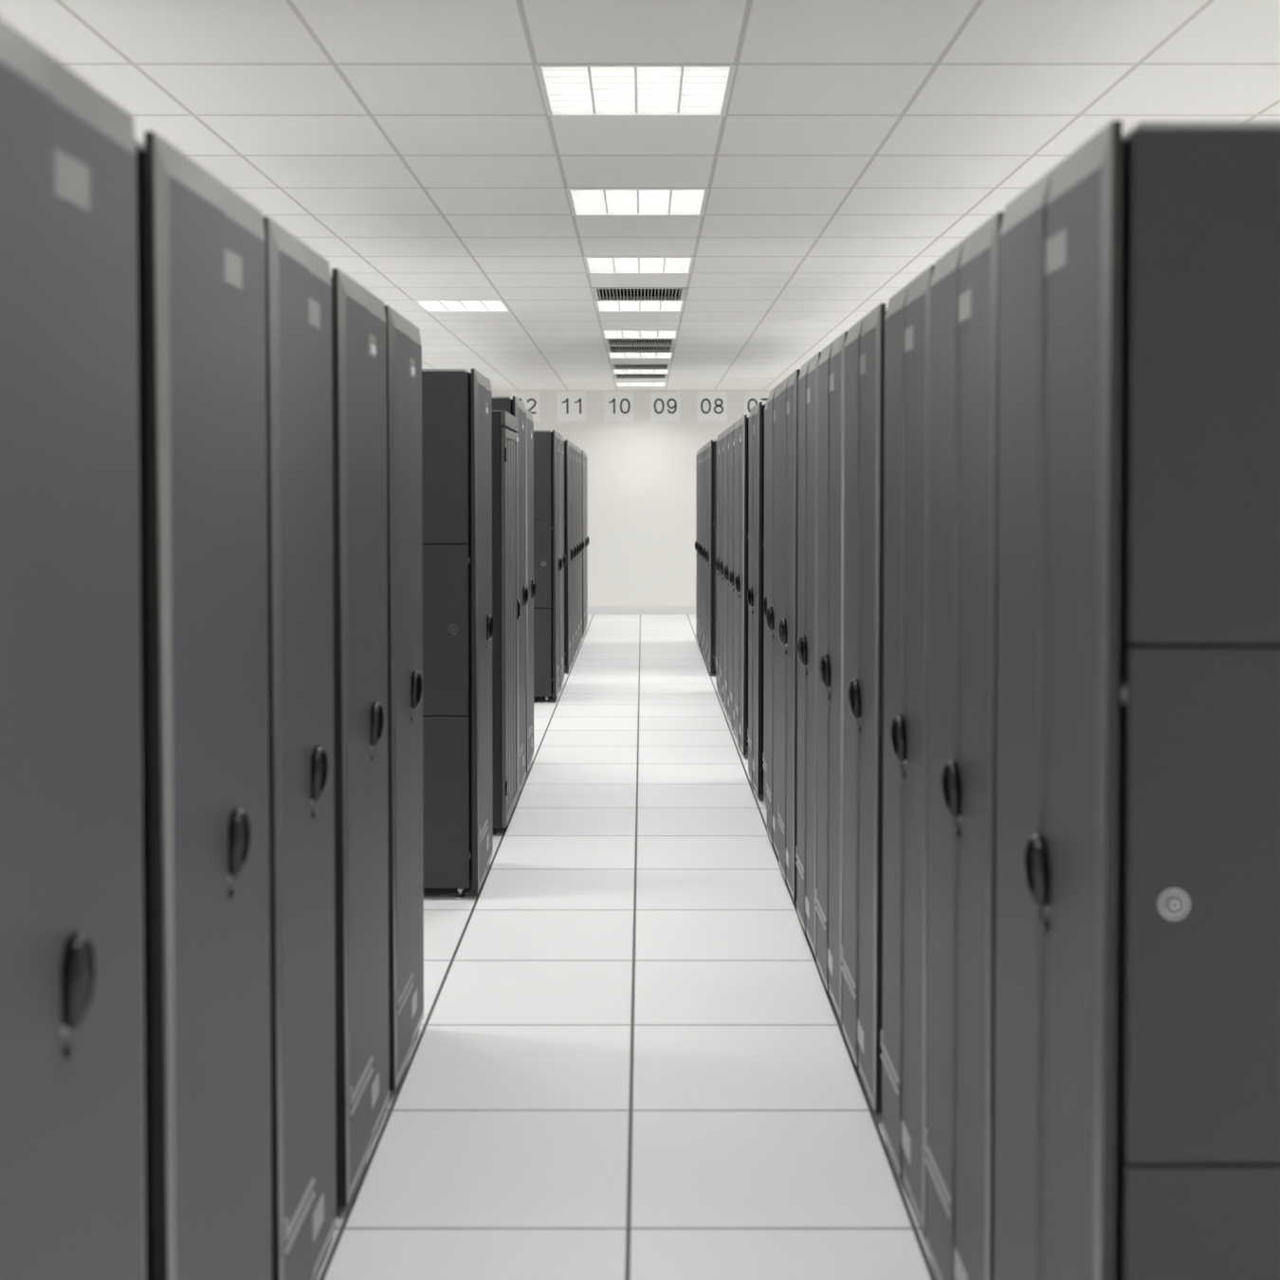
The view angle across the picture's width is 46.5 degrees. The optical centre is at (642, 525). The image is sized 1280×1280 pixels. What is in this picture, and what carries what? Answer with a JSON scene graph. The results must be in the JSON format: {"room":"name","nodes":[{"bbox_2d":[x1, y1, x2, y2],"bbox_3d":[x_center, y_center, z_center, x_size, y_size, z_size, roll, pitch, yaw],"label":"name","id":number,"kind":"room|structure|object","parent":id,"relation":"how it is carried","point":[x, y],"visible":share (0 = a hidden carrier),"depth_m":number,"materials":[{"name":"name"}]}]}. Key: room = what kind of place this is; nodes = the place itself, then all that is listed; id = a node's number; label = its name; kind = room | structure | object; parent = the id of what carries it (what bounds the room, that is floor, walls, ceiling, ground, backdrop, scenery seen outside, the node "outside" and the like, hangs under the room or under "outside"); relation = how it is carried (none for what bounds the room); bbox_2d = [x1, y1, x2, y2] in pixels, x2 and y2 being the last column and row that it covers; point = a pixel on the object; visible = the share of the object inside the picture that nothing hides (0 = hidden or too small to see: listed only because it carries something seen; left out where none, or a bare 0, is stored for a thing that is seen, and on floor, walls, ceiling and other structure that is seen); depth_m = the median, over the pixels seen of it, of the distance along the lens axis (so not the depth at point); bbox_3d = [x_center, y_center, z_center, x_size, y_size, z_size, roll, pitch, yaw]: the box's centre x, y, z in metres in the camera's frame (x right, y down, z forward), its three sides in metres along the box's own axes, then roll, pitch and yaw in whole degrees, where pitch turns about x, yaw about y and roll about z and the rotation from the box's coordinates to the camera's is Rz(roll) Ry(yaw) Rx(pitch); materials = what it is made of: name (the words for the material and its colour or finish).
{"room":"server room","nodes":[
{"label":"server room","id":0,"kind":"room"},
{"bbox_2d":[313,614,938,1279],"bbox_3d":[0.000,1.386,8.506,8.400,0.050,21.350,0,1,0],"label":"floor","id":1,"kind":"structure","parent":0,"point":[630,1057],"depth_m":4.13,"materials":[{"name":"white tile"}]},
{"bbox_2d":[0,18,146,1279],"bbox_3d":[-1.111,0.499,1.603,1.027,2.013,0.579,0,1,0],"label":"tall cabinet","id":2,"kind":"object","parent":1,"relation":"on","point":[72,1108],"visible":1,"depth_m":1.63,"materials":[{"name":"black metal"}]},
{"bbox_2d":[135,131,272,1279],"bbox_3d":[-1.111,0.485,2.248,1.027,2.013,0.559,0,1,0],"label":"tall cabinet","id":3,"kind":"object","parent":1,"relation":"on","point":[202,306],"visible":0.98,"depth_m":2.12,"materials":[{"name":"black metal"}]},
{"bbox_2d":[262,216,335,1279],"bbox_3d":[-1.111,0.474,2.811,1.027,2.013,0.494,0,1,0],"label":"tall cabinet","id":4,"kind":"object","parent":1,"relation":"on","point":[298,279],"visible":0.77,"depth_m":2.73,"materials":[{"name":"black metal"}]},
{"bbox_2d":[330,268,389,1206],"bbox_3d":[-1.111,0.461,3.423,1.027,2.013,0.559,0,1,0],"label":"tall cabinet","id":5,"kind":"object","parent":1,"relation":"on","point":[358,317],"visible":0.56,"depth_m":3.27,"materials":[{"name":"black metal"}]},
{"bbox_2d":[384,305,423,1090],"bbox_3d":[-1.111,0.448,4.023,1.027,2.013,0.529,0,1,0],"label":"tall cabinet","id":6,"kind":"object","parent":1,"relation":"on","point":[404,346],"visible":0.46,"depth_m":3.91,"materials":[{"name":"black metal"}]},
{"bbox_2d":[421,368,493,899],"bbox_3d":[-1.107,0.409,5.918,1.027,2.013,0.588,0,1,0],"label":"tall cabinet","id":7,"kind":"object","parent":1,"relation":"on","point":[458,622],"visible":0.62,"depth_m":5.63,"materials":[{"name":"black metal"}]},
{"bbox_2d":[492,410,520,834],"bbox_3d":[-1.109,0.433,7.051,1.014,1.916,0.702,0,1,0],"label":"tall cabinet","id":8,"kind":"object","parent":1,"relation":"on","point":[505,601],"visible":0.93,"depth_m":6.71,"materials":[{"name":"grey metal"}]},
{"bbox_2d":[492,396,528,789],"bbox_3d":[-1.110,0.362,7.747,1.027,2.030,0.568,0,1,0],"label":"tall cabinet","id":9,"kind":"object","parent":1,"relation":"on","point":[515,407],"visible":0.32,"depth_m":7.70,"materials":[{"name":"black metal"}]},
{"bbox_2d":[525,408,536,772],"bbox_3d":[-1.110,0.361,8.347,1.027,2.006,0.559,0,1,0],"label":"tall cabinet","id":10,"kind":"object","parent":1,"relation":"on","point":[531,585],"visible":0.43,"depth_m":8.21,"materials":[{"name":"black metal"}]},
{"bbox_2d":[533,430,562,702],"bbox_3d":[-1.122,0.297,11.256,1.027,2.013,0.568,0,1,0],"label":"tall cabinet","id":11,"kind":"object","parent":1,"relation":"on","point":[547,561],"visible":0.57,"depth_m":10.98,"materials":[{"name":"black metal"}]},
{"bbox_2d":[558,433,566,688],"bbox_3d":[-1.122,0.284,11.861,1.027,2.013,0.559,0,1,0],"label":"tall cabinet","id":12,"kind":"object","parent":1,"relation":"on","point":[562,556],"visible":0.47,"depth_m":11.70,"materials":[{"name":"black metal"}]},
{"bbox_2d":[563,438,573,670],"bbox_3d":[-1.120,0.259,13.066,1.027,2.013,0.568,0,1,0],"label":"tall cabinet","id":13,"kind":"object","parent":1,"relation":"on","point":[568,551],"visible":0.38,"depth_m":12.85,"materials":[{"name":"black metal"}]},
{"bbox_2d":[570,441,576,661],"bbox_3d":[-1.120,0.246,13.666,1.027,2.013,0.559,0,1,0],"label":"tall cabinet","id":14,"kind":"object","parent":1,"relation":"on","point":[574,548],"visible":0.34,"depth_m":13.57,"materials":[{"name":"black metal"}]},
{"bbox_2d":[573,444,579,655],"bbox_3d":[-1.120,0.234,14.261,1.027,2.013,0.559,0,1,0],"label":"tall cabinet","id":15,"kind":"object","parent":1,"relation":"on","point":[576,545],"visible":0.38,"depth_m":14.14,"materials":[{"name":"black metal"}]},
{"bbox_2d":[576,446,582,648],"bbox_3d":[-1.120,0.221,14.855,1.027,2.013,0.559,0,1,0],"label":"tall cabinet","id":16,"kind":"object","parent":1,"relation":"on","point":[577,448],"visible":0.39,"depth_m":14.77,"materials":[{"name":"black metal"}]},
{"bbox_2d":[579,448,584,642],"bbox_3d":[-1.120,0.209,15.450,1.027,2.013,0.559,0,1,0],"label":"tall cabinet","id":17,"kind":"object","parent":1,"relation":"on","point":[580,452],"visible":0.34,"depth_m":15.23,"materials":[{"name":"black metal"}]},
{"bbox_2d":[581,450,587,634],"bbox_3d":[-1.120,0.190,16.335,1.027,2.013,0.568,0,1,0],"label":"tall cabinet","id":18,"kind":"object","parent":1,"relation":"on","point":[584,539],"visible":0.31,"depth_m":16.08,"materials":[{"name":"black metal"}]},
{"bbox_2d":[585,452,589,629],"bbox_3d":[-1.120,0.178,16.940,1.027,2.013,0.559,0,1,0],"label":"tall cabinet","id":19,"kind":"object","parent":1,"relation":"on","point":[586,458],"visible":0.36,"depth_m":16.76,"materials":[{"name":"black metal"}]},
{"bbox_2d":[694,449,699,641],"bbox_3d":[1.048,0.216,15.403,1.027,2.000,0.564,0,1,0],"label":"tall cabinet","id":20,"kind":"object","parent":1,"relation":"on","point":[697,455],"visible":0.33,"depth_m":15.40,"materials":[{"name":"black metal"}]},
{"bbox_2d":[696,447,701,646],"bbox_3d":[1.048,0.229,14.798,1.027,2.000,0.564,0,1,0],"label":"tall cabinet","id":21,"kind":"object","parent":1,"relation":"on","point":[699,543],"visible":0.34,"depth_m":14.76,"materials":[{"name":"black metal"}]},
{"bbox_2d":[698,444,705,654],"bbox_3d":[1.048,0.242,14.188,1.027,2.000,0.574,0,1,0],"label":"tall cabinet","id":22,"kind":"object","parent":1,"relation":"on","point":[703,448],"visible":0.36,"depth_m":14.19,"materials":[{"name":"black metal"}]},
{"bbox_2d":[702,442,708,661],"bbox_3d":[1.048,0.257,13.468,1.027,2.000,0.564,0,1,0],"label":"tall cabinet","id":23,"kind":"object","parent":1,"relation":"on","point":[705,447],"visible":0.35,"depth_m":13.50,"materials":[{"name":"black metal"}]},
{"bbox_2d":[705,439,716,673],"bbox_3d":[1.048,0.270,12.859,1.027,2.000,0.574,0,1,0],"label":"tall cabinet","id":24,"kind":"object","parent":1,"relation":"on","point":[711,449],"visible":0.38,"depth_m":12.62,"materials":[{"name":"black metal"}]},
{"bbox_2d":[714,432,722,694],"bbox_3d":[1.061,0.300,11.399,1.027,2.000,0.564,0,1,0],"label":"tall cabinet","id":25,"kind":"object","parent":1,"relation":"on","point":[718,558],"visible":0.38,"depth_m":11.38,"materials":[{"name":"black metal"}]},
{"bbox_2d":[718,429,727,707],"bbox_3d":[1.061,0.313,10.799,1.027,2.000,0.574,0,1,0],"label":"tall cabinet","id":26,"kind":"object","parent":1,"relation":"on","point":[722,564],"visible":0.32,"depth_m":10.79,"materials":[{"name":"black metal"}]},
{"bbox_2d":[723,424,731,718],"bbox_3d":[1.061,0.327,10.134,1.027,2.000,0.564,0,1,0],"label":"tall cabinet","id":27,"kind":"object","parent":1,"relation":"on","point":[726,570],"visible":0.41,"depth_m":10.12,"materials":[{"name":"black metal"}]},
{"bbox_2d":[729,420,738,733],"bbox_3d":[1.061,0.340,9.529,1.027,2.000,0.564,0,1,0],"label":"tall cabinet","id":28,"kind":"object","parent":1,"relation":"on","point":[733,462],"visible":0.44,"depth_m":9.53,"materials":[{"name":"black metal"}]},
{"bbox_2d":[734,414,749,754],"bbox_3d":[1.061,0.352,8.920,1.027,2.000,0.574,0,1,0],"label":"tall cabinet","id":29,"kind":"object","parent":1,"relation":"on","point":[742,427],"visible":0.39,"depth_m":8.72,"materials":[{"name":"black metal"}]},
{"bbox_2d":[747,402,766,795],"bbox_3d":[1.054,0.377,7.745,1.027,2.000,0.604,0,1,0],"label":"tall cabinet","id":30,"kind":"object","parent":1,"relation":"on","point":[756,450],"visible":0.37,"depth_m":7.53,"materials":[{"name":"black metal"}]},
{"bbox_2d":[762,400,767,808],"bbox_3d":[1.078,0.392,7.025,1.027,2.000,0.594,0,1,0],"label":"tall cabinet","id":31,"kind":"object","parent":1,"relation":"on","point":[764,754],"visible":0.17,"depth_m":7.19,"materials":[{"name":"black metal"}]},
{"bbox_2d":[766,382,782,857],"bbox_3d":[1.041,0.405,6.402,1.027,2.000,0.559,0,1,0],"label":"tall cabinet","id":32,"kind":"object","parent":1,"relation":"on","point":[773,404],"visible":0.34,"depth_m":6.36,"materials":[{"name":"black metal"}]},
{"bbox_2d":[777,369,800,901],"bbox_3d":[1.039,0.418,5.795,1.027,2.000,0.564,0,1,0],"label":"tall cabinet","id":33,"kind":"object","parent":1,"relation":"on","point":[787,807],"visible":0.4,"depth_m":5.68,"materials":[{"name":"black metal"}]},
{"bbox_2d":[795,351,821,957],"bbox_3d":[1.041,0.432,5.106,1.027,2.000,0.534,0,1,0],"label":"tall cabinet","id":34,"kind":"object","parent":1,"relation":"on","point":[808,378],"visible":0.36,"depth_m":5.08,"materials":[{"name":"black metal"}]},
{"bbox_2d":[815,330,847,1023],"bbox_3d":[1.044,0.445,4.511,1.027,2.000,0.559,0,1,0],"label":"tall cabinet","id":35,"kind":"object","parent":1,"relation":"on","point":[829,890],"visible":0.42,"depth_m":4.48,"materials":[{"name":"black metal"}]},
{"bbox_2d":[841,303,886,1113],"bbox_3d":[1.046,0.457,3.900,1.027,2.000,0.564,0,1,0],"label":"tall cabinet","id":36,"kind":"object","parent":1,"relation":"on","point":[864,349],"visible":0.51,"depth_m":3.81,"materials":[{"name":"black metal"}]},
{"bbox_2d":[879,264,934,1236],"bbox_3d":[1.052,0.471,3.271,1.027,2.000,0.514,0,1,0],"label":"tall cabinet","id":37,"kind":"object","parent":1,"relation":"on","point":[904,1033],"visible":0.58,"depth_m":3.23,"materials":[{"name":"black metal"}]},
{"bbox_2d":[924,211,1004,1279],"bbox_3d":[1.052,0.482,2.716,1.027,2.000,0.524,0,1,0],"label":"tall cabinet","id":38,"kind":"object","parent":1,"relation":"on","point":[960,1131],"visible":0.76,"depth_m":2.66,"materials":[{"name":"black metal"}]},
{"bbox_2d":[993,120,1279,1279],"bbox_3d":[1.051,0.495,2.126,1.027,2.000,0.554,0,1,0],"label":"tall cabinet","id":39,"kind":"object","parent":1,"relation":"on","point":[1137,1028],"visible":1,"depth_m":1.86,"materials":[{"name":"black metal"}]},
{"bbox_2d":[491,389,771,606],"bbox_3d":[0.000,-0.427,19.195,8.600,3.227,0.100,0,1,0],"label":"wall","id":40,"kind":"structure","parent":0,"point":[642,472],"depth_m":19.15,"materials":[{"name":"white paint"}]},
{"bbox_2d":[510,391,539,421],"bbox_3d":[-1.510,-1.529,19.119,0.378,0.384,0.005,0,1,0],"label":"number sign","id":41,"kind":"object","parent":40,"relation":"attached to","point":[531,399],"visible":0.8,"depth_m":19.11,"materials":[{"name":"white paper"}]},
{"bbox_2d":[557,391,586,421],"bbox_3d":[-0.910,-1.529,19.119,0.378,0.384,0.005,0,1,0],"label":"number sign","id":42,"kind":"object","parent":40,"relation":"attached to","point":[572,406],"visible":1,"depth_m":19.12,"materials":[{"name":"white paper"}]},
{"bbox_2d":[603,391,633,421],"bbox_3d":[-0.310,-1.529,19.119,0.378,0.384,0.005,0,1,0],"label":"number sign","id":43,"kind":"object","parent":40,"relation":"attached to","point":[618,406],"visible":1,"depth_m":19.12,"materials":[{"name":"white paper"}]},
{"bbox_2d":[587,606,695,614],"bbox_3d":[0.000,1.089,19.169,8.400,0.098,0.016,0,1,0],"label":"baseboard","id":44,"kind":"structure","parent":40,"relation":"attached to","point":[591,610],"depth_m":19.16,"materials":[{"name":"white"}]},
{"bbox_2d":[650,391,679,421],"bbox_3d":[0.290,-1.529,19.119,0.378,0.384,0.005,0,1,0],"label":"number sign","id":45,"kind":"object","parent":40,"relation":"attached to","point":[665,406],"visible":1,"depth_m":19.12,"materials":[{"name":"white paper"}]},
{"bbox_2d":[697,391,727,421],"bbox_3d":[0.890,-1.529,19.119,0.378,0.384,0.005,0,1,0],"label":"number sign","id":46,"kind":"object","parent":40,"relation":"attached to","point":[712,406],"visible":1,"depth_m":19.12,"materials":[{"name":"white paper"}]},
{"bbox_2d":[744,391,769,417],"bbox_3d":[1.490,-1.529,19.119,0.378,0.384,0.005,0,1,0],"label":"number sign","id":47,"kind":"object","parent":40,"relation":"attached to","point":[751,398],"visible":0.55,"depth_m":19.11,"materials":[{"name":"white paper"}]},
{"bbox_2d":[0,0,1279,389],"bbox_3d":[0.000,-1.523,8.445,8.400,0.015,21.350,0,1,0],"label":"ceiling","id":48,"kind":"structure","parent":0,"point":[414,147],"depth_m":5.52,"materials":[{"name":"tile"}]},
{"bbox_2d":[412,299,511,311],"bbox_3d":[-1.272,-1.618,10.571,0.625,0.124,0.625,0,1,0],"label":"ceiling light","id":49,"kind":"object","parent":48,"relation":"attached to","point":[428,305],"visible":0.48,"depth_m":10.64,"materials":[{"name":"white plastic"}]},
{"bbox_2d":[534,64,735,116],"bbox_3d":[-0.022,-1.500,4.947,0.625,0.124,0.625,0,1,0],"label":"ceiling light","id":50,"kind":"object","parent":48,"relation":"attached to","point":[568,90],"visible":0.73,"depth_m":5.02,"materials":[{"name":"white plastic"}]},
{"bbox_2d":[566,187,709,215],"bbox_3d":[-0.022,-1.539,6.822,0.625,0.124,0.625,0,1,0],"label":"ceiling light","id":51,"kind":"object","parent":48,"relation":"attached to","point":[583,201],"visible":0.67,"depth_m":6.89,"materials":[{"name":"white plastic"}]},
{"bbox_2d":[583,256,694,274],"bbox_3d":[-0.022,-1.579,8.696,0.625,0.124,0.625,0,1,0],"label":"ceiling light","id":52,"kind":"object","parent":48,"relation":"attached to","point":[594,265],"visible":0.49,"depth_m":8.77,"materials":[{"name":"white plastic"}]},
{"bbox_2d":[590,287,687,300],"bbox_3d":[-0.022,-1.599,9.946,0.625,0.116,0.625,0,1,0],"label":"ceiling vent","id":53,"kind":"object","parent":48,"relation":"in","point":[598,293],"visible":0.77,"depth_m":10.09,"materials":[{"name":"black"}]},
{"bbox_2d":[594,300,684,311],"bbox_3d":[-0.022,-1.618,10.571,0.625,0.124,0.625,0,1,0],"label":"ceiling light","id":54,"kind":"object","parent":48,"relation":"attached to","point":[601,305],"visible":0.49,"depth_m":10.64,"materials":[{"name":"white plastic"}]},
{"bbox_2d":[602,329,678,338],"bbox_3d":[-0.022,-1.657,12.445,0.625,0.124,0.625,0,1,0],"label":"ceiling light","id":55,"kind":"object","parent":48,"relation":"attached to","point":[607,334],"visible":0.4,"depth_m":12.52,"materials":[{"name":"white plastic"}]},
{"bbox_2d":[603,338,676,346],"bbox_3d":[-0.022,-1.664,13.070,0.625,0.116,0.625,0,1,0],"label":"ceiling vent","id":56,"kind":"object","parent":48,"relation":"in","point":[608,341],"visible":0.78,"depth_m":13.28,"materials":[{"name":"black"}]},
{"bbox_2d":[605,346,675,352],"bbox_3d":[-0.022,-1.677,13.695,0.625,0.116,0.625,0,1,0],"label":"ceiling vent","id":57,"kind":"object","parent":48,"relation":"in","point":[610,349],"visible":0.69,"depth_m":13.96,"materials":[{"name":"black"}]},
{"bbox_2d":[607,352,673,358],"bbox_3d":[-0.022,-1.696,14.320,0.625,0.124,0.625,0,1,0],"label":"ceiling light","id":58,"kind":"object","parent":48,"relation":"attached to","point":[610,355],"visible":0.3,"depth_m":14.39,"materials":[{"name":"white plastic"}]},
{"bbox_2d":[611,369,669,373],"bbox_3d":[-0.022,-1.736,16.195,0.625,0.124,0.625,0,1,0],"label":"ceiling light","id":59,"kind":"object","parent":48,"relation":"attached to","point":[612,371],"visible":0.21,"depth_m":16.27,"materials":[{"name":"white plastic"}]},
{"bbox_2d":[610,364,671,369],"bbox_3d":[-0.022,-1.716,15.570,0.625,0.116,0.625,0,1,0],"label":"ceiling vent","id":60,"kind":"object","parent":48,"relation":"in","point":[612,366],"visible":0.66,"depth_m":15.77,"materials":[{"name":"black"}]},
{"bbox_2d":[612,373,669,378],"bbox_3d":[-0.022,-1.743,16.820,0.625,0.116,0.625,0,1,0],"label":"ceiling vent","id":61,"kind":"object","parent":48,"relation":"in","point":[615,375],"visible":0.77,"depth_m":16.92,"materials":[{"name":"white metal"}]},
{"bbox_2d":[614,382,667,385],"bbox_3d":[-0.022,-1.775,18.069,0.625,0.124,0.625,0,1,0],"label":"ceiling light","id":62,"kind":"object","parent":48,"relation":"attached to","point":[616,383],"visible":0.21,"depth_m":18.07,"materials":[{"name":"white plastic"}]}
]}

